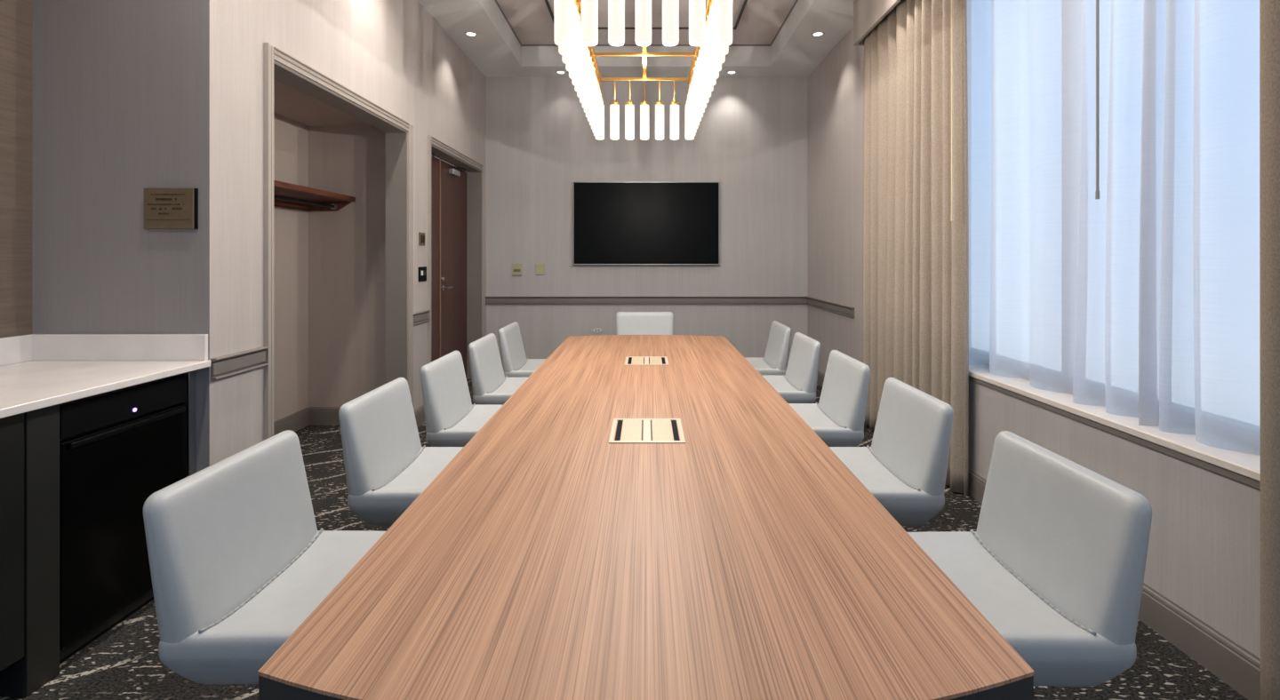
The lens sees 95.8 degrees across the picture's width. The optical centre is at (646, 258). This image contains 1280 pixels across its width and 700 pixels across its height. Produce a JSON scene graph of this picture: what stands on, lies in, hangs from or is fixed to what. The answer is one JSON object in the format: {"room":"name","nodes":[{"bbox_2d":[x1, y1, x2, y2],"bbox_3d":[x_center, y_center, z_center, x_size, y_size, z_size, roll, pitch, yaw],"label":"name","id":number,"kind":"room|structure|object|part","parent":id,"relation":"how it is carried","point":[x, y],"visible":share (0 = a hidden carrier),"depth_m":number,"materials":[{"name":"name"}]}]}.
{"room":"conference room","nodes":[
{"label":"conference room","id":0,"kind":"room"},
{"bbox_2d":[0,0,31,337],"bbox_3d":[-2.820,-0.382,0.541,0.260,3.563,3.982,0,0,0],"label":"wall","id":1,"kind":"structure","parent":0,"point":[15,15],"depth_m":2.46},
{"bbox_2d":[0,334,33,366],"bbox_3d":[-2.680,0.388,1.016,0.020,0.114,3.031,0,0,0],"label":"backsplash","id":2,"kind":"structure","parent":1,"relation":"attached to","point":[16,349],"depth_m":2.45,"materials":[{"name":"white stone"}]},
{"bbox_2d":[32,0,209,472],"bbox_3d":[-2.432,-0.382,2.613,1.035,3.563,0.162,0,0,0],"label":"wall","id":3,"kind":"structure","parent":0,"point":[121,88],"depth_m":2.53,"materials":[{"name":"grey paint"}]},
{"bbox_2d":[32,334,207,360],"bbox_3d":[-2.294,0.388,2.521,0.752,0.114,0.020,0,0,0],"label":"backsplash","id":4,"kind":"structure","parent":3,"relation":"attached to","point":[44,347],"depth_m":2.51,"materials":[{"name":"white stone"}]},
{"bbox_2d":[144,188,198,229],"bbox_3d":[-2.077,-0.218,2.523,0.226,0.178,0.018,0,0,0],"label":"room sign","id":5,"kind":"object","parent":3,"relation":"attached to","point":[164,208],"visible":1,"depth_m":2.52,"materials":[{"name":"brown metal"}]},
{"bbox_3d":[-2.077,-0.218,2.527,0.226,0.178,0.010,0,0,0],"label":"plate","id":6,"kind":"part","parent":5,"relation":"part of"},
{"bbox_2d":[273,79,370,126],"bbox_3d":[-2.465,-1.163,3.802,0.770,0.095,2.136,0,0,0],"label":"ceiling","id":7,"kind":"structure","parent":0,"point":[290,103],"depth_m":4.35,"materials":[{"name":"paint"}]},
{"bbox_2d":[273,112,385,422],"bbox_3d":[-2.515,0.095,3.832,0.870,2.610,2.276,0,0,0],"label":"wall","id":8,"kind":"structure","parent":0,"point":[330,267],"depth_m":4.87,"materials":[{"name":"paint"}]},
{"bbox_2d":[273,407,340,435],"bbox_3d":[-2.465,1.327,3.802,0.770,0.146,2.136,0,0,0],"label":"baseboard","id":9,"kind":"structure","parent":8,"relation":"attached to","point":[294,422],"depth_m":4.85,"materials":[{"name":"grey wood"}]},
{"bbox_2d":[273,180,355,211],"bbox_3d":[-2.650,-0.459,3.802,0.400,0.118,2.136,0,0,0],"label":"closet shelf","id":10,"kind":"object","parent":8,"relation":"attached to","point":[289,196],"visible":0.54,"depth_m":4.49,"materials":[{"name":"brown wood"}]},
{"bbox_3d":[-2.615,-0.434,3.802,0.028,0.028,2.092,0,0,0],"label":"hanging rail","id":11,"kind":"part","parent":10,"relation":"part of","materials":[{"name":"brown metal"}]},
{"bbox_2d":[330,203,337,209],"bbox_3d":[-2.615,-0.434,4.834,0.048,0.048,0.028,0,0,0],"label":"socket","id":12,"kind":"object","parent":10,"relation":"attached to","point":[334,205],"depth_m":4.82,"materials":[{"name":"silver metal"}]},
{"bbox_2d":[209,0,486,466],"bbox_3d":[-1.997,-0.382,4.713,0.166,3.563,4.359,0,0,0],"label":"wall","id":13,"kind":"structure","parent":0,"point":[394,54],"depth_m":2.89,"materials":[{"name":"grey paint"}]},
{"bbox_2d":[210,346,269,380],"bbox_3d":[-1.899,0.488,2.713,0.030,0.096,0.350,0,0,0],"label":"trim","id":14,"kind":"structure","parent":13,"relation":"attached to","point":[231,364],"depth_m":2.69,"materials":[{"name":"grey wood"}]},
{"bbox_2d":[264,42,413,440],"bbox_3d":[-1.902,0.160,3.788,0.024,2.480,1.795,0,0,0],"label":"trim","id":15,"kind":"structure","parent":13,"relation":"attached to","point":[271,53],"depth_m":2.94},
{"bbox_2d":[273,60,407,383],"bbox_3d":[-1.996,0.189,3.788,0.168,2.422,1.679,0,0,0],"label":"trim","id":16,"kind":"structure","parent":13,"relation":"attached to","point":[396,136],"depth_m":4.61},
{"bbox_2d":[414,405,425,427],"bbox_3d":[-1.906,1.327,4.705,0.016,0.146,4.335,0,0,0],"label":"baseboard","id":17,"kind":"structure","parent":13,"relation":"attached to","point":[420,415],"depth_m":4.85,"materials":[{"name":"grey wood"}]},
{"bbox_2d":[413,310,430,325],"bbox_3d":[-1.899,0.497,4.867,0.030,0.096,0.361,0,0,0],"label":"trim","id":18,"kind":"structure","parent":13,"relation":"attached to","point":[422,316],"depth_m":4.87,"materials":[{"name":"grey wood"}]},
{"bbox_2d":[418,232,424,246],"bbox_3d":[-1.907,-0.166,4.920,0.014,0.110,0.120,0,0,0],"label":"keypad","id":19,"kind":"object","parent":13,"relation":"attached to","point":[421,236],"visible":1,"depth_m":4.89,"materials":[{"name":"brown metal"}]},
{"bbox_2d":[418,266,426,281],"bbox_3d":[-1.906,0.133,4.930,0.016,0.124,0.160,0,0,0],"label":"light switch","id":20,"kind":"object","parent":13,"relation":"attached to","point":[422,270],"visible":1,"depth_m":4.92,"materials":[{"name":"black plastic"}]},
{"bbox_2d":[431,152,466,377],"bbox_3d":[-2.040,0.196,5.906,0.120,2.396,1.592,0,0,0],"label":"door","id":21,"kind":"structure","parent":13,"relation":"in","point":[448,181],"depth_m":6.04,"materials":[{"name":"brown wood"}]},
{"bbox_3d":[-2.047,0.300,5.949,0.061,0.054,0.152,0,0,0],"label":"handle","id":22,"kind":"part","parent":21,"relation":"part of","materials":[{"name":"metal"}]},
{"bbox_3d":[-2.023,-0.975,6.356,0.085,0.050,0.375,0,0,0],"label":"closer arm","id":23,"kind":"part","parent":21,"relation":"part of","materials":[{"name":"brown metal"}]},
{"bbox_2d":[427,135,485,379],"bbox_3d":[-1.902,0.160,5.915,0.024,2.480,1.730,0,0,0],"label":"trim","id":24,"kind":"structure","parent":13,"relation":"attached to","point":[432,140],"depth_m":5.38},
{"bbox_2d":[431,77,807,359],"bbox_3d":[-0.300,-0.382,6.968,5.400,3.563,0.150,0,0,0],"label":"wall","id":25,"kind":"structure","parent":0,"point":[751,136],"depth_m":6.89,"materials":[{"name":"grey paint"}]},
{"bbox_2d":[512,263,522,275],"bbox_3d":[-1.537,0.127,6.880,0.120,0.144,0.025,0,0,0],"label":"thermostat","id":26,"kind":"object","parent":25,"relation":"attached to","point":[516,268],"visible":1,"depth_m":6.87,"materials":[{"name":"beige plastic"}]},
{"bbox_2d":[536,264,544,274],"bbox_3d":[-1.262,0.127,6.883,0.110,0.132,0.019,0,0,0],"label":"blank plate","id":27,"kind":"object","parent":25,"relation":"attached to","point":[540,268],"visible":1,"depth_m":6.88,"materials":[{"name":"beige plastic"}]},
{"bbox_2d":[592,328,601,332],"bbox_3d":[-0.582,0.855,6.885,0.110,0.042,0.016,0,0,0],"label":"outlet cover","id":28,"kind":"object","parent":25,"relation":"attached to","point":[594,330],"visible":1,"depth_m":6.88,"materials":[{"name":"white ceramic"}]},
{"bbox_2d":[573,182,719,264],"bbox_3d":[0.000,-0.416,6.843,1.728,0.980,0.056,0,0,0],"label":"television","id":29,"kind":"object","parent":25,"relation":"attached to","point":[615,223],"visible":1,"depth_m":6.82,"materials":[{"name":"black glass"}]},
{"bbox_2d":[485,296,807,304],"bbox_3d":[0.005,0.500,6.878,3.839,0.096,0.030,0,0,0],"label":"trim","id":30,"kind":"structure","parent":25,"relation":"attached to","point":[489,300],"depth_m":6.88,"materials":[{"name":"grey wood"}]},
{"bbox_2d":[0,379,1247,699],"bbox_3d":[-0.300,1.450,2.721,5.400,0.100,8.643,0,0,0],"label":"floor","id":31,"kind":"structure","parent":0,"point":[124,663],"depth_m":1.99,"materials":[{"name":"carpet"}]},
{"bbox_2d":[0,413,23,671],"bbox_3d":[-2.304,0.936,1.234,0.712,0.925,1.208,0,0,0],"label":"base cabinet","id":32,"kind":"object","parent":31,"relation":"on","point":[12,428],"visible":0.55,"depth_m":1.80,"materials":[{"name":"black paint"}]},
{"bbox_2d":[0,334,210,418],"bbox_3d":[-2.297,0.402,1.016,0.785,0.142,3.031,0,0,0],"label":"countertop","id":33,"kind":"structure","parent":32,"relation":"on","point":[37,372],"depth_m":2.42,"materials":[{"name":"white stone"}]},
{"bbox_2d":[0,404,59,697],"bbox_3d":[-2.332,0.936,1.893,0.717,0.925,0.104,0,0,0],"label":"cabinet","id":34,"kind":"object","parent":31,"relation":"on","point":[39,665],"visible":0.55,"depth_m":1.89,"materials":[{"name":"black wood"}]},
{"bbox_2d":[59,375,186,664],"bbox_3d":[-2.321,0.950,2.220,0.717,0.899,0.540,0,0,0],"label":"beverage fridge","id":35,"kind":"object","parent":31,"relation":"on","point":[119,448],"visible":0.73,"depth_m":2.13,"materials":[{"name":"black paint"}]},
{"bbox_3d":[-1.969,0.642,2.220,0.012,0.020,0.490,0,0,0],"label":"door handle","id":36,"kind":"part","parent":35,"relation":"part of","materials":[{"name":"black metal"}]},
{"bbox_2d":[184,370,195,477],"bbox_3d":[-1.984,0.936,2.512,0.022,0.925,0.036,0,0,0],"label":"filler panel","id":37,"kind":"object","parent":31,"relation":"on","point":[190,403],"visible":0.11,"depth_m":2.50,"materials":[{"name":"wood"}]},
{"bbox_2d":[143,430,385,684],"bbox_3d":[-0.882,0.972,1.587,0.552,0.854,0.550,0,0,0],"label":"chair","id":38,"kind":"object","parent":31,"relation":"on","point":[239,560],"visible":0.82,"depth_m":1.46,"materials":[{"name":"leather"}]},
{"bbox_3d":[-1.094,0.745,1.587,0.128,0.400,0.550,0,0,0],"label":"backrest","id":39,"kind":"part","parent":38,"relation":"part of","materials":[{"name":"leather"}]},
{"bbox_3d":[-0.867,0.948,1.587,0.522,0.164,0.540,0,0,0],"label":"seat","id":40,"kind":"part","parent":38,"relation":"part of","materials":[{"name":"leather"}]},
{"bbox_2d":[338,377,463,527],"bbox_3d":[-0.869,0.972,2.405,0.552,0.854,0.550,0,0,0],"label":"chair","id":41,"kind":"object","parent":31,"relation":"on","point":[388,468],"visible":0.69,"depth_m":2.27,"materials":[{"name":"leather"}]},
{"bbox_3d":[-1.081,0.745,2.405,0.128,0.400,0.550,0,0,0],"label":"backrest","id":42,"kind":"part","parent":41,"relation":"part of","materials":[{"name":"leather"}]},
{"bbox_3d":[-0.854,0.948,2.405,0.522,0.164,0.540,0,0,0],"label":"seat","id":43,"kind":"part","parent":41,"relation":"part of","materials":[{"name":"leather"}]},
{"bbox_2d":[420,351,502,447],"bbox_3d":[-0.869,0.972,3.175,0.552,0.854,0.550,0,0,0],"label":"chair","id":44,"kind":"object","parent":31,"relation":"on","point":[452,420],"visible":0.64,"depth_m":3.04,"materials":[{"name":"leather"}]},
{"bbox_3d":[-1.081,0.745,3.175,0.128,0.400,0.550,0,0,0],"label":"backrest","id":45,"kind":"part","parent":44,"relation":"part of","materials":[{"name":"leather"}]},
{"bbox_3d":[-0.854,0.948,3.175,0.522,0.164,0.540,0,0,0],"label":"seat","id":46,"kind":"part","parent":44,"relation":"part of","materials":[{"name":"leather"}]},
{"bbox_2d":[468,333,527,405],"bbox_3d":[-0.869,0.972,3.965,0.552,0.854,0.550,0,0,0],"label":"chair","id":47,"kind":"object","parent":31,"relation":"on","point":[490,386],"visible":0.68,"depth_m":3.82,"materials":[{"name":"leather"}]},
{"bbox_3d":[-1.081,0.745,3.965,0.128,0.400,0.550,0,0,0],"label":"backrest","id":48,"kind":"part","parent":47,"relation":"part of","materials":[{"name":"leather"}]},
{"bbox_3d":[-0.854,0.948,3.965,0.522,0.164,0.540,0,0,0],"label":"seat","id":49,"kind":"part","parent":47,"relation":"part of","materials":[{"name":"leather"}]},
{"bbox_2d":[498,321,545,377],"bbox_3d":[-0.869,0.972,4.725,0.552,0.854,0.550,0,0,0],"label":"chair","id":50,"kind":"object","parent":31,"relation":"on","point":[515,363],"visible":0.5,"depth_m":4.59,"materials":[{"name":"leather"}]},
{"bbox_3d":[-1.081,0.745,4.725,0.128,0.400,0.550,0,0,0],"label":"backrest","id":51,"kind":"part","parent":50,"relation":"part of","materials":[{"name":"leather"}]},
{"bbox_3d":[-0.854,0.948,4.725,0.522,0.164,0.540,0,0,0],"label":"seat","id":52,"kind":"part","parent":50,"relation":"part of","materials":[{"name":"leather"}]},
{"bbox_2d":[616,312,673,335],"bbox_3d":[-0.013,0.955,5.257,0.550,0.889,0.552,0,0,0],"label":"chair","id":53,"kind":"object","parent":31,"relation":"on","point":[627,323],"visible":0.2,"depth_m":5.47,"materials":[{"name":"leather"}]},
{"bbox_2d":[257,335,1034,699],"bbox_3d":[0.000,1.019,2.860,1.294,0.738,4.121,0,0,0],"label":"conference table","id":54,"kind":"object","parent":31,"relation":"on","point":[549,559],"visible":0.94,"depth_m":1.18,"materials":[{"name":"brown wood"}]},
{"bbox_2d":[624,356,668,365],"bbox_3d":[0.003,0.648,3.663,0.270,0.004,0.286,0,0,0],"label":"power outlet","id":55,"kind":"object","parent":54,"relation":"on","point":[636,360],"visible":1,"depth_m":3.65,"materials":[{"name":"beige metal"}]},
{"bbox_3d":[-0.054,0.648,3.663,0.075,0.003,0.248,0,0,0],"label":"lid","id":56,"kind":"part","parent":55,"relation":"part of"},
{"bbox_3d":[0.060,0.648,3.663,0.075,0.003,0.248,0,0,0],"label":"lid","id":57,"kind":"part","parent":55,"relation":"part of","materials":[{"name":"beige metal"}]},
{"bbox_2d":[608,418,685,443],"bbox_3d":[0.003,0.648,2.183,0.270,0.004,0.303,0,0,0],"label":"power outlet","id":58,"kind":"object","parent":54,"relation":"on","point":[633,429],"visible":1,"depth_m":2.16,"materials":[{"name":"beige metal"}]},
{"bbox_3d":[-0.054,0.648,2.183,0.075,0.003,0.265,0,0,0],"label":"lid","id":59,"kind":"part","parent":58,"relation":"part of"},
{"bbox_3d":[0.060,0.648,2.183,0.075,0.003,0.265,0,0,0],"label":"lid","id":60,"kind":"part","parent":58,"relation":"part of","materials":[{"name":"beige metal"}]},
{"bbox_2d":[744,320,791,375],"bbox_3d":[0.869,0.972,4.805,0.552,0.854,0.550,0,0,0],"label":"chair","id":61,"kind":"object","parent":31,"relation":"on","point":[775,362],"visible":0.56,"depth_m":4.67,"materials":[{"name":"leather"}]},
{"bbox_3d":[0.854,0.948,4.805,0.522,0.164,0.540,0,0,0],"label":"seat","id":62,"kind":"part","parent":61,"relation":"part of","materials":[{"name":"leather"}]},
{"bbox_3d":[1.081,0.745,4.805,0.128,0.400,0.550,0,0,0],"label":"backrest","id":63,"kind":"part","parent":61,"relation":"part of","materials":[{"name":"leather"}]},
{"bbox_2d":[761,332,820,403],"bbox_3d":[0.869,0.972,4.035,0.552,0.854,0.550,0,0,0],"label":"chair","id":64,"kind":"object","parent":31,"relation":"on","point":[798,385],"visible":0.59,"depth_m":3.89,"materials":[{"name":"leather"}]},
{"bbox_3d":[0.854,0.948,4.035,0.522,0.164,0.540,0,0,0],"label":"seat","id":65,"kind":"part","parent":64,"relation":"part of","materials":[{"name":"leather"}]},
{"bbox_3d":[1.081,0.745,4.035,0.128,0.400,0.550,0,0,0],"label":"backrest","id":66,"kind":"part","parent":64,"relation":"part of","materials":[{"name":"leather"}]},
{"bbox_2d":[788,350,870,447],"bbox_3d":[0.869,0.972,3.205,0.552,0.854,0.550,0,0,0],"label":"chair","id":67,"kind":"object","parent":31,"relation":"on","point":[838,418],"visible":0.61,"depth_m":3.06,"materials":[{"name":"leather"}]},
{"bbox_3d":[0.854,0.948,3.205,0.522,0.164,0.540,0,0,0],"label":"seat","id":68,"kind":"part","parent":67,"relation":"part of","materials":[{"name":"leather"}]},
{"bbox_3d":[1.081,0.745,3.205,0.128,0.400,0.550,0,0,0],"label":"backrest","id":69,"kind":"part","parent":67,"relation":"part of","materials":[{"name":"leather"}]},
{"bbox_2d":[828,377,953,527],"bbox_3d":[0.869,0.972,2.405,0.552,0.854,0.550,0,0,0],"label":"chair","id":70,"kind":"object","parent":31,"relation":"on","point":[904,468],"visible":0.63,"depth_m":2.27,"materials":[{"name":"leather"}]},
{"bbox_3d":[0.854,0.948,2.405,0.522,0.164,0.540,0,0,0],"label":"seat","id":71,"kind":"part","parent":70,"relation":"part of","materials":[{"name":"leather"}]},
{"bbox_3d":[1.081,0.745,2.405,0.128,0.400,0.550,0,0,0],"label":"backrest","id":72,"kind":"part","parent":70,"relation":"part of","materials":[{"name":"leather"}]},
{"bbox_2d":[907,431,1151,687],"bbox_3d":[0.882,0.972,1.580,0.552,0.854,0.550,0,0,0],"label":"chair","id":73,"kind":"object","parent":31,"relation":"on","point":[1055,559],"visible":0.77,"depth_m":1.45,"materials":[{"name":"leather"}]},
{"bbox_3d":[0.867,0.948,1.580,0.522,0.164,0.540,0,0,0],"label":"seat","id":74,"kind":"part","parent":73,"relation":"part of","materials":[{"name":"leather"}]},
{"bbox_3d":[1.094,0.745,1.580,0.128,0.400,0.550,0,0,0],"label":"backrest","id":75,"kind":"part","parent":73,"relation":"part of","materials":[{"name":"leather"}]},
{"bbox_2d":[417,0,854,77],"bbox_3d":[-0.300,-2.313,2.721,5.400,0.300,8.643,0,0,0],"label":"ceiling","id":76,"kind":"structure","parent":0,"point":[496,52],"depth_m":6.10,"materials":[{"name":"paint"}]},
{"bbox_2d":[464,31,477,37],"bbox_3d":[-1.684,-2.158,5.557,0.124,0.008,0.124,0,0,0],"label":"recessed light","id":77,"kind":"object","parent":76,"relation":"in","point":[468,33],"visible":1,"depth_m":5.55,"materials":[{"name":"white ceramic"}]},
{"bbox_2d":[555,70,566,74],"bbox_3d":[-0.990,-2.158,6.700,0.124,0.008,0.124,0,0,0],"label":"recessed light","id":78,"kind":"object","parent":76,"relation":"in","point":[560,72],"visible":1,"depth_m":6.70,"materials":[{"name":"white ceramic"}]},
{"bbox_2d":[726,70,736,74],"bbox_3d":[0.990,-2.158,6.700,0.124,0.008,0.124,0,0,0],"label":"recessed light","id":79,"kind":"object","parent":76,"relation":"in","point":[731,72],"visible":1,"depth_m":6.70,"materials":[{"name":"white ceramic"}]},
{"bbox_2d":[811,31,824,37],"bbox_3d":[1.650,-2.158,5.557,0.124,0.008,0.124,0,0,0],"label":"recessed light","id":80,"kind":"object","parent":76,"relation":"in","point":[817,34],"visible":1,"depth_m":5.55,"materials":[{"name":"white ceramic"}]},
{"bbox_2d":[496,0,795,44],"bbox_3d":[0.000,-2.455,2.800,2.810,0.100,7.400,0,0,0],"label":"ceiling","id":81,"kind":"structure","parent":0,"point":[532,21],"depth_m":5.82,"materials":[{"name":"paint"}]},
{"bbox_2d":[554,0,732,140],"bbox_3d":[-0.012,-1.666,3.500,0.775,1.476,2.074,0,0,0],"label":"chandelier","id":82,"kind":"object","parent":81,"relation":"hanging from","point":[710,21],"visible":1,"depth_m":2.84,"materials":[{"name":"white glass"}]},
{"bbox_3d":[0.105,-1.306,4.500,0.008,0.163,0.008,0,0,-22],"label":"stem","id":83,"kind":"part","parent":82,"relation":"part of","materials":[{"name":"gold metal"}]},
{"bbox_3d":[0.221,-1.306,4.500,0.008,0.163,0.008,0,0,22],"label":"stem","id":84,"kind":"part","parent":82,"relation":"part of","materials":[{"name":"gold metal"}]},
{"bbox_2d":[494,0,798,46],"bbox_3d":[0.000,-2.397,2.800,2.810,0.013,7.400,0,0,0],"label":"trim","id":85,"kind":"structure","parent":81,"relation":"attached to","point":[496,2],"depth_m":6.49,"materials":[{"name":"grey paint"}]},
{"bbox_2d":[544,0,747,29],"bbox_3d":[0.000,-2.399,2.815,1.880,0.012,6.430,0,0,0],"label":"trim","id":86,"kind":"structure","parent":81,"relation":"attached to","point":[546,1],"depth_m":5.77,"materials":[{"name":"grey"}]},
{"bbox_2d":[808,26,1260,658],"bbox_3d":[2.087,-0.382,2.721,0.325,3.563,8.343,0,0,0],"label":"wall","id":87,"kind":"structure","parent":0,"point":[1204,556],"depth_m":2.68,"materials":[{"name":"beige paint"}]},
{"bbox_2d":[806,296,854,318],"bbox_3d":[1.910,0.500,6.117,0.030,0.096,1.553,0,0,0],"label":"trim","id":88,"kind":"structure","parent":87,"relation":"attached to","point":[838,308],"depth_m":5.94,"materials":[{"name":"grey wood"}]},
{"bbox_2d":[853,0,900,45],"bbox_3d":[1.835,-1.979,1.833,0.180,0.368,6.065,0,0,0],"label":"trim","id":89,"kind":"structure","parent":87,"relation":"attached to","point":[868,14],"depth_m":4.56,"materials":[{"name":"beige paint"}]},
{"bbox_2d":[862,0,968,496],"bbox_3d":[1.849,-0.256,4.098,0.121,3.288,1.490,0,0,0],"label":"drape","id":90,"kind":"object","parent":87,"relation":"hanging from","point":[916,260],"visible":0.84,"depth_m":3.87,"materials":[{"name":"beige fabric"}]},
{"bbox_2d":[950,0,953,221],"bbox_3d":[1.785,-1.035,3.370,0.017,1.630,0.018,0,0,0],"label":"wand","id":91,"kind":"object","parent":87,"relation":"hanging from","point":[952,1],"visible":1,"depth_m":3.36,"materials":[{"name":"beige plastic"}]},
{"bbox_2d":[816,371,1260,699],"bbox_3d":[1.917,1.327,2.721,0.016,0.146,8.343,0,0,0],"label":"baseboard","id":92,"kind":"structure","parent":87,"relation":"attached to","point":[1228,660],"depth_m":2.00,"materials":[{"name":"grey wood"}]},
{"bbox_2d":[1095,0,1099,199],"bbox_3d":[1.945,-1.052,2.490,0.015,1.595,0.016,0,0,0],"label":"wand","id":93,"kind":"object","parent":87,"relation":"hanging from","point":[1097,192],"visible":1,"depth_m":2.48,"materials":[{"name":"plastic"}]},
{"bbox_2d":[966,0,1260,455],"bbox_3d":[2.018,-0.590,2.454,0.129,2.501,2.414,0,0,0],"label":"sheer curtain","id":94,"kind":"object","parent":87,"relation":"hanging from","point":[1140,300],"visible":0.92,"depth_m":2.41,"materials":[{"name":"fabric"}]},
{"bbox_2d":[968,366,1260,481],"bbox_3d":[2.029,0.678,2.425,0.252,0.032,3.150,0,0,0],"label":"window sill","id":95,"kind":"structure","parent":87,"relation":"attached to","point":[1246,465],"depth_m":2.27,"materials":[{"name":"white stone"}]},
{"bbox_2d":[968,376,1260,489],"bbox_3d":[1.919,0.708,2.415,0.012,0.025,3.190,0,0,0],"label":"trim","id":96,"kind":"structure","parent":87,"relation":"attached to","point":[1226,473],"depth_m":2.25,"materials":[{"name":"grey wood"}]},
{"bbox_2d":[1259,0,1279,699],"bbox_3d":[1.848,-0.256,1.417,0.104,3.288,0.639,0,0,0],"label":"drape","id":97,"kind":"object","parent":87,"relation":"hanging from","point":[1269,10],"visible":1,"depth_m":1.68,"materials":[{"name":"beige fabric"}]}
]}

